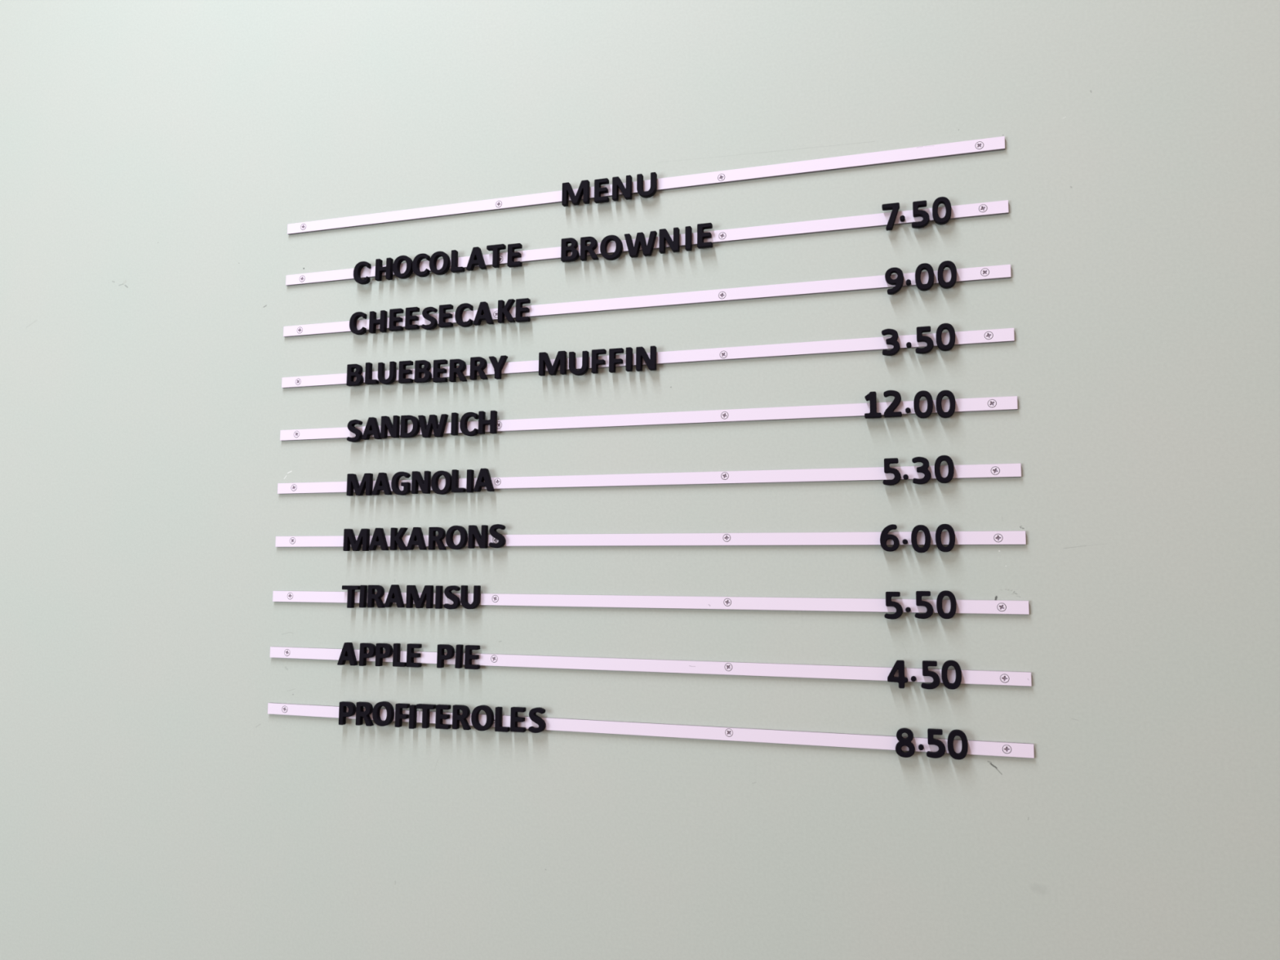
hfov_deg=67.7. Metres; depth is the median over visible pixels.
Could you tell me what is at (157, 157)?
wall
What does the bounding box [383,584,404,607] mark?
letter
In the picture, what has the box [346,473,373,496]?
letter
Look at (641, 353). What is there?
letter
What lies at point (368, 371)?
letter
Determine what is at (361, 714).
letter
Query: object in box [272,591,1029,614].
rail
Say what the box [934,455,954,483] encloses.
digit
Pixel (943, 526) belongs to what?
digit
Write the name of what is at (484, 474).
letter
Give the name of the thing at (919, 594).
digit
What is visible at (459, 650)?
letter
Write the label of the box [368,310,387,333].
letter
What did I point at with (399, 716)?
letter
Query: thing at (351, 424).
letter
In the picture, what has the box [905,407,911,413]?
dot
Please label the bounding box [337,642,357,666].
letter
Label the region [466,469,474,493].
letter
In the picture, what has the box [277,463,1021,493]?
rail
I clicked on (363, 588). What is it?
letter
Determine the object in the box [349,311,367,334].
letter
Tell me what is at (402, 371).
letter
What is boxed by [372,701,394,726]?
letter
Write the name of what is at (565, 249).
letter
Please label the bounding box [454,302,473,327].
letter
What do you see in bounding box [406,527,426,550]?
letter
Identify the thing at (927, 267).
digit
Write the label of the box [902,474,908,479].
dot
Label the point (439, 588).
letter
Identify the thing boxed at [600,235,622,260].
letter
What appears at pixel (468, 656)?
letter
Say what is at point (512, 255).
letter
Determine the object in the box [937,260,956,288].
digit
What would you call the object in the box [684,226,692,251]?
letter
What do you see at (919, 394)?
digit
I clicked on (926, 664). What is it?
digit
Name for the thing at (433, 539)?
letter
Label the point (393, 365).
letter
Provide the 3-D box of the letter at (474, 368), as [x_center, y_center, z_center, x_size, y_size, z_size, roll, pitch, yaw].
[-0.216,-0.150,1.282,0.024,0.030,0.008,-1,-6,17]
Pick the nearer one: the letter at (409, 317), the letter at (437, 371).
the letter at (437, 371)
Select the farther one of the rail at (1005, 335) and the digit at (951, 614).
the rail at (1005, 335)
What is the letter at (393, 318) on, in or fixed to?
attached to the rail at (996, 272)
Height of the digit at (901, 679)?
0.031 m
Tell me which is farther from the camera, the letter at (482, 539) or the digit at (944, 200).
the letter at (482, 539)
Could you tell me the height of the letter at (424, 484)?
0.031 m
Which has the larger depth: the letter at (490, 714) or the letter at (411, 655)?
the letter at (411, 655)
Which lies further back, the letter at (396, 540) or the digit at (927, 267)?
the letter at (396, 540)
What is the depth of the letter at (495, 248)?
1.29 m
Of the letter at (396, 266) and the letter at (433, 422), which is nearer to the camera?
the letter at (433, 422)
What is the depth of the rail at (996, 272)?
1.20 m
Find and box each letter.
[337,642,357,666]
[338,701,355,724]
[342,528,369,551]
[342,585,359,608]
[346,364,364,386]
[346,419,362,442]
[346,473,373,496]
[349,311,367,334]
[353,261,371,284]
[355,702,373,726]
[359,585,367,608]
[359,643,375,666]
[361,417,382,439]
[364,362,378,384]
[367,585,385,608]
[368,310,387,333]
[368,528,388,550]
[371,472,391,495]
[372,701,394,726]
[374,257,393,281]
[375,643,392,666]
[377,361,396,384]
[380,415,399,438]
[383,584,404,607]
[388,308,404,331]
[390,527,408,550]
[391,471,410,495]
[392,255,413,279]
[392,643,406,666]
[395,702,409,727]
[398,360,413,383]
[400,415,420,438]
[404,306,419,329]
[405,585,433,608]
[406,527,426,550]
[406,643,422,667]
[408,704,417,728]
[411,471,431,493]
[412,253,430,276]
[414,360,431,382]
[416,703,435,728]
[417,413,448,437]
[421,306,437,329]
[428,527,446,550]
[429,251,450,275]
[431,470,451,494]
[432,359,448,382]
[435,585,443,608]
[435,704,451,729]
[436,644,454,667]
[438,304,453,328]
[443,585,460,608]
[445,525,467,549]
[448,359,466,382]
[450,249,465,272]
[450,412,458,435]
[451,469,466,493]
[452,704,471,730]
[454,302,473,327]
[454,644,463,668]
[459,412,478,435]
[460,585,480,608]
[464,644,479,669]
[466,246,486,271]
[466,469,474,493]
[467,524,488,548]
[469,356,488,380]
[471,705,493,731]
[473,301,493,325]
[473,468,494,492]
[478,410,497,434]
[486,244,506,267]
[488,355,507,379]
[488,524,506,547]
[494,706,510,732]
[497,298,515,323]
[506,243,522,267]
[510,706,525,732]
[515,297,530,322]
[528,707,546,733]
[538,351,566,376]
[560,237,579,262]
[561,179,590,206]
[568,351,589,375]
[580,236,599,261]
[591,348,606,373]
[594,177,608,203]
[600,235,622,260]
[608,347,623,373]
[612,174,632,201]
[624,231,657,257]
[625,346,632,371]
[635,346,656,371]
[636,172,657,198]
[658,226,679,253]
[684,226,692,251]
[697,222,712,248]
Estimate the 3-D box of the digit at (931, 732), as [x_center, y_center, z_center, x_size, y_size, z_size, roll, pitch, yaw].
[0.329,0.293,1.062,0.020,0.031,0.008,-1,-6,17]
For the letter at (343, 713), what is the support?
attached to the rail at (719, 733)
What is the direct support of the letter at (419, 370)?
attached to the rail at (1005, 335)
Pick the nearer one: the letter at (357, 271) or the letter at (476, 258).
the letter at (476, 258)
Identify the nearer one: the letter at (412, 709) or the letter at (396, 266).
the letter at (412, 709)
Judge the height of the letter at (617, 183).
0.031 m
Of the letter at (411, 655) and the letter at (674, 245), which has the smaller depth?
the letter at (674, 245)
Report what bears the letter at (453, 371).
attached to the rail at (1005, 335)
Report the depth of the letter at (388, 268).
1.34 m
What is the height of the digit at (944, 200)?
0.032 m
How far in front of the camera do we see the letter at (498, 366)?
1.27 m
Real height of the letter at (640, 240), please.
0.030 m
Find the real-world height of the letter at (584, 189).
0.031 m
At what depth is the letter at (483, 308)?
1.29 m
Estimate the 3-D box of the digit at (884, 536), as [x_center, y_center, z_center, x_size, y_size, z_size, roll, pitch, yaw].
[0.288,0.067,1.099,0.021,0.031,0.008,-1,-6,17]
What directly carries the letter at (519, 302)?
attached to the rail at (996, 272)
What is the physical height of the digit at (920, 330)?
0.031 m
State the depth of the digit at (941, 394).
1.09 m
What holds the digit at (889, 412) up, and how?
attached to the rail at (976, 404)
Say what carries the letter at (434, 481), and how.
attached to the rail at (1006, 470)
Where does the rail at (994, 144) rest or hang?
attached to the wall
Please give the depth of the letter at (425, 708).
1.25 m
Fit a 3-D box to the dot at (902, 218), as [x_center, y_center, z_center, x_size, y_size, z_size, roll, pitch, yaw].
[0.312,-0.311,1.133,0.006,0.006,0.008,-1,-6,17]
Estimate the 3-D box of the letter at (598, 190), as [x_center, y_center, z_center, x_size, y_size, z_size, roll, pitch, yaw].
[-0.050,-0.381,1.255,0.019,0.030,0.008,-1,-6,17]
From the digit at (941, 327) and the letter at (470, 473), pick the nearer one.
the digit at (941, 327)
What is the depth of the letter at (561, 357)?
1.25 m
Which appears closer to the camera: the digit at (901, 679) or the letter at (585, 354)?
the digit at (901, 679)
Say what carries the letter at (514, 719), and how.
attached to the rail at (719, 733)
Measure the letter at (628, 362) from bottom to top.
0.030 m
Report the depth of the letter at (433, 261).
1.31 m
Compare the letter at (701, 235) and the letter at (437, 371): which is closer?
the letter at (701, 235)
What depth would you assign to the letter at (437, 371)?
1.30 m
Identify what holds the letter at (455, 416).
attached to the rail at (976, 404)
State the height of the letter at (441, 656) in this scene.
0.030 m
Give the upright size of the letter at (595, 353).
0.030 m
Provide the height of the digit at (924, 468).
0.032 m
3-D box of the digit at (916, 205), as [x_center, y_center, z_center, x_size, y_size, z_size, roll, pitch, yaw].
[0.332,-0.314,1.128,0.020,0.031,0.008,-1,-6,17]
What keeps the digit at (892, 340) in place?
attached to the rail at (1005, 335)
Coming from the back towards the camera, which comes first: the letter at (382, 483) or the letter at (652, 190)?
the letter at (382, 483)
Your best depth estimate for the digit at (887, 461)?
1.10 m
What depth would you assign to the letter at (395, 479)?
1.30 m
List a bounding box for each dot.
[899,215,905,222]
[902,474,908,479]
[902,538,907,544]
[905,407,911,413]
[905,607,911,612]
[906,279,911,285]
[906,342,911,347]
[911,675,916,681]
[918,744,924,750]
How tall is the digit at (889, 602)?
0.031 m
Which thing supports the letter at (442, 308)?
attached to the rail at (996, 272)
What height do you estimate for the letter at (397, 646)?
0.030 m
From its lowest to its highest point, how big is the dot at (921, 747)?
0.006 m
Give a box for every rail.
[267,702,1034,758]
[270,646,1031,686]
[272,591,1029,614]
[275,530,1026,546]
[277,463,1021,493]
[280,395,1017,440]
[281,328,1014,388]
[283,264,1011,337]
[285,200,1008,285]
[287,136,1004,235]
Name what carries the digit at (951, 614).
attached to the rail at (873, 605)
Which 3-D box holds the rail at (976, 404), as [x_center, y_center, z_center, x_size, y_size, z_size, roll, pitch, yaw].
[-0.045,-0.076,1.226,0.989,0.016,0.004,-1,-6,17]
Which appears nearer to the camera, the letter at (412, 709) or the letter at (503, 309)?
the letter at (412, 709)
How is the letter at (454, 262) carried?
attached to the rail at (997, 207)
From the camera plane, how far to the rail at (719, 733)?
1.14 m
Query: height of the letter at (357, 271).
0.032 m
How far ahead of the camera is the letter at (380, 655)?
1.28 m
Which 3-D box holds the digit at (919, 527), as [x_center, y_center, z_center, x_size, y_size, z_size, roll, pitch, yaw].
[0.321,0.067,1.089,0.021,0.032,0.008,-1,-6,17]
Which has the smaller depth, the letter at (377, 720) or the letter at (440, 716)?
the letter at (440, 716)
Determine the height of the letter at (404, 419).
0.030 m
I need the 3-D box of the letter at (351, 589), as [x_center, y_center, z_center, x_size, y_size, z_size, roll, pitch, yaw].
[-0.395,0.160,1.304,0.026,0.030,0.008,-1,-6,17]
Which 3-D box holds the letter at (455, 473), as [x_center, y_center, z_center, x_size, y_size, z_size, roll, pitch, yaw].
[-0.242,0.001,1.273,0.018,0.030,0.008,-1,-6,17]
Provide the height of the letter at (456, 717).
0.031 m
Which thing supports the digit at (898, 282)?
attached to the rail at (996, 272)
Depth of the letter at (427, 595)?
1.27 m
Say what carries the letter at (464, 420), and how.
attached to the rail at (976, 404)
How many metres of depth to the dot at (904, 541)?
1.09 m
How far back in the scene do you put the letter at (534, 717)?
1.20 m
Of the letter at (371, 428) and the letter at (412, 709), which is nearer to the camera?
the letter at (412, 709)
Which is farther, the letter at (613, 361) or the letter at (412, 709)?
the letter at (412, 709)
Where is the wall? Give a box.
[0,0,1279,959]
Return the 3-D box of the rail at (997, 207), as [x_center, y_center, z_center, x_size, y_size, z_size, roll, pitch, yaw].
[-0.046,-0.304,1.252,0.990,0.015,0.004,-1,-6,17]
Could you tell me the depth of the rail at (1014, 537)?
1.17 m
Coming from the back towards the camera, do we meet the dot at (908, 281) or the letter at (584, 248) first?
the letter at (584, 248)
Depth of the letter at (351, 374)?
1.34 m
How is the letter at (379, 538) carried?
attached to the rail at (1014, 537)
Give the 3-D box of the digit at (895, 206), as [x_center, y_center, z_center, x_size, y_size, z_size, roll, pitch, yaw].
[0.299,-0.314,1.138,0.020,0.031,0.008,-1,-6,17]
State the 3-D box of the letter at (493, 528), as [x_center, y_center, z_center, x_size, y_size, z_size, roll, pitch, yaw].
[-0.186,0.073,1.248,0.021,0.031,0.008,-1,-6,17]
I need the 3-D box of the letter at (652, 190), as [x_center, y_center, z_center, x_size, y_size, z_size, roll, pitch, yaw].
[0.009,-0.382,1.237,0.026,0.031,0.008,-1,-6,17]
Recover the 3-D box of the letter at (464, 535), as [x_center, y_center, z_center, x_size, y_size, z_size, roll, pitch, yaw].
[-0.243,0.076,1.266,0.029,0.032,0.008,-1,-6,17]
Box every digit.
[864,391,881,418]
[880,524,899,551]
[881,202,899,230]
[881,328,900,355]
[882,457,901,485]
[883,390,902,417]
[884,266,903,294]
[884,591,902,619]
[887,660,907,688]
[895,728,915,757]
[911,200,929,228]
[911,456,931,484]
[911,524,930,552]
[913,390,933,418]
[915,262,933,290]
[915,325,933,354]
[915,591,933,618]
[920,660,939,689]
[926,728,945,758]
[932,196,951,224]
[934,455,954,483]
[935,524,955,551]
[936,323,955,351]
[936,390,955,417]
[936,590,956,618]
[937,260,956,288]
[941,660,961,689]
[947,729,968,759]
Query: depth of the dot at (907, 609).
1.08 m
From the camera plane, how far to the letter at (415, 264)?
1.32 m
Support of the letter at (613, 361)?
attached to the rail at (1005, 335)
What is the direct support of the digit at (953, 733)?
attached to the rail at (719, 733)
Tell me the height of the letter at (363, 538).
0.031 m
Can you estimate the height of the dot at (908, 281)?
0.006 m
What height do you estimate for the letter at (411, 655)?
0.030 m
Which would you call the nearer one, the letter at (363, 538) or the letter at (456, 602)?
the letter at (456, 602)
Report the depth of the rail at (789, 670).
1.16 m
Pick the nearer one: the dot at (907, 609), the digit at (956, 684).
the digit at (956, 684)
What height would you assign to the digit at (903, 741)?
0.032 m
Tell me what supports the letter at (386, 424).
attached to the rail at (976, 404)
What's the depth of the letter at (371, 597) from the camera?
1.29 m
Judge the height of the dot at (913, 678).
0.006 m
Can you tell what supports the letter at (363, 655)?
attached to the rail at (789, 670)
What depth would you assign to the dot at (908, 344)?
1.11 m
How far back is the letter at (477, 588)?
1.25 m
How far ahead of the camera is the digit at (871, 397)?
1.12 m
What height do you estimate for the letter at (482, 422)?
0.030 m
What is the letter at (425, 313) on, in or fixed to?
attached to the rail at (996, 272)
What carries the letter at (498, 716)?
attached to the rail at (719, 733)

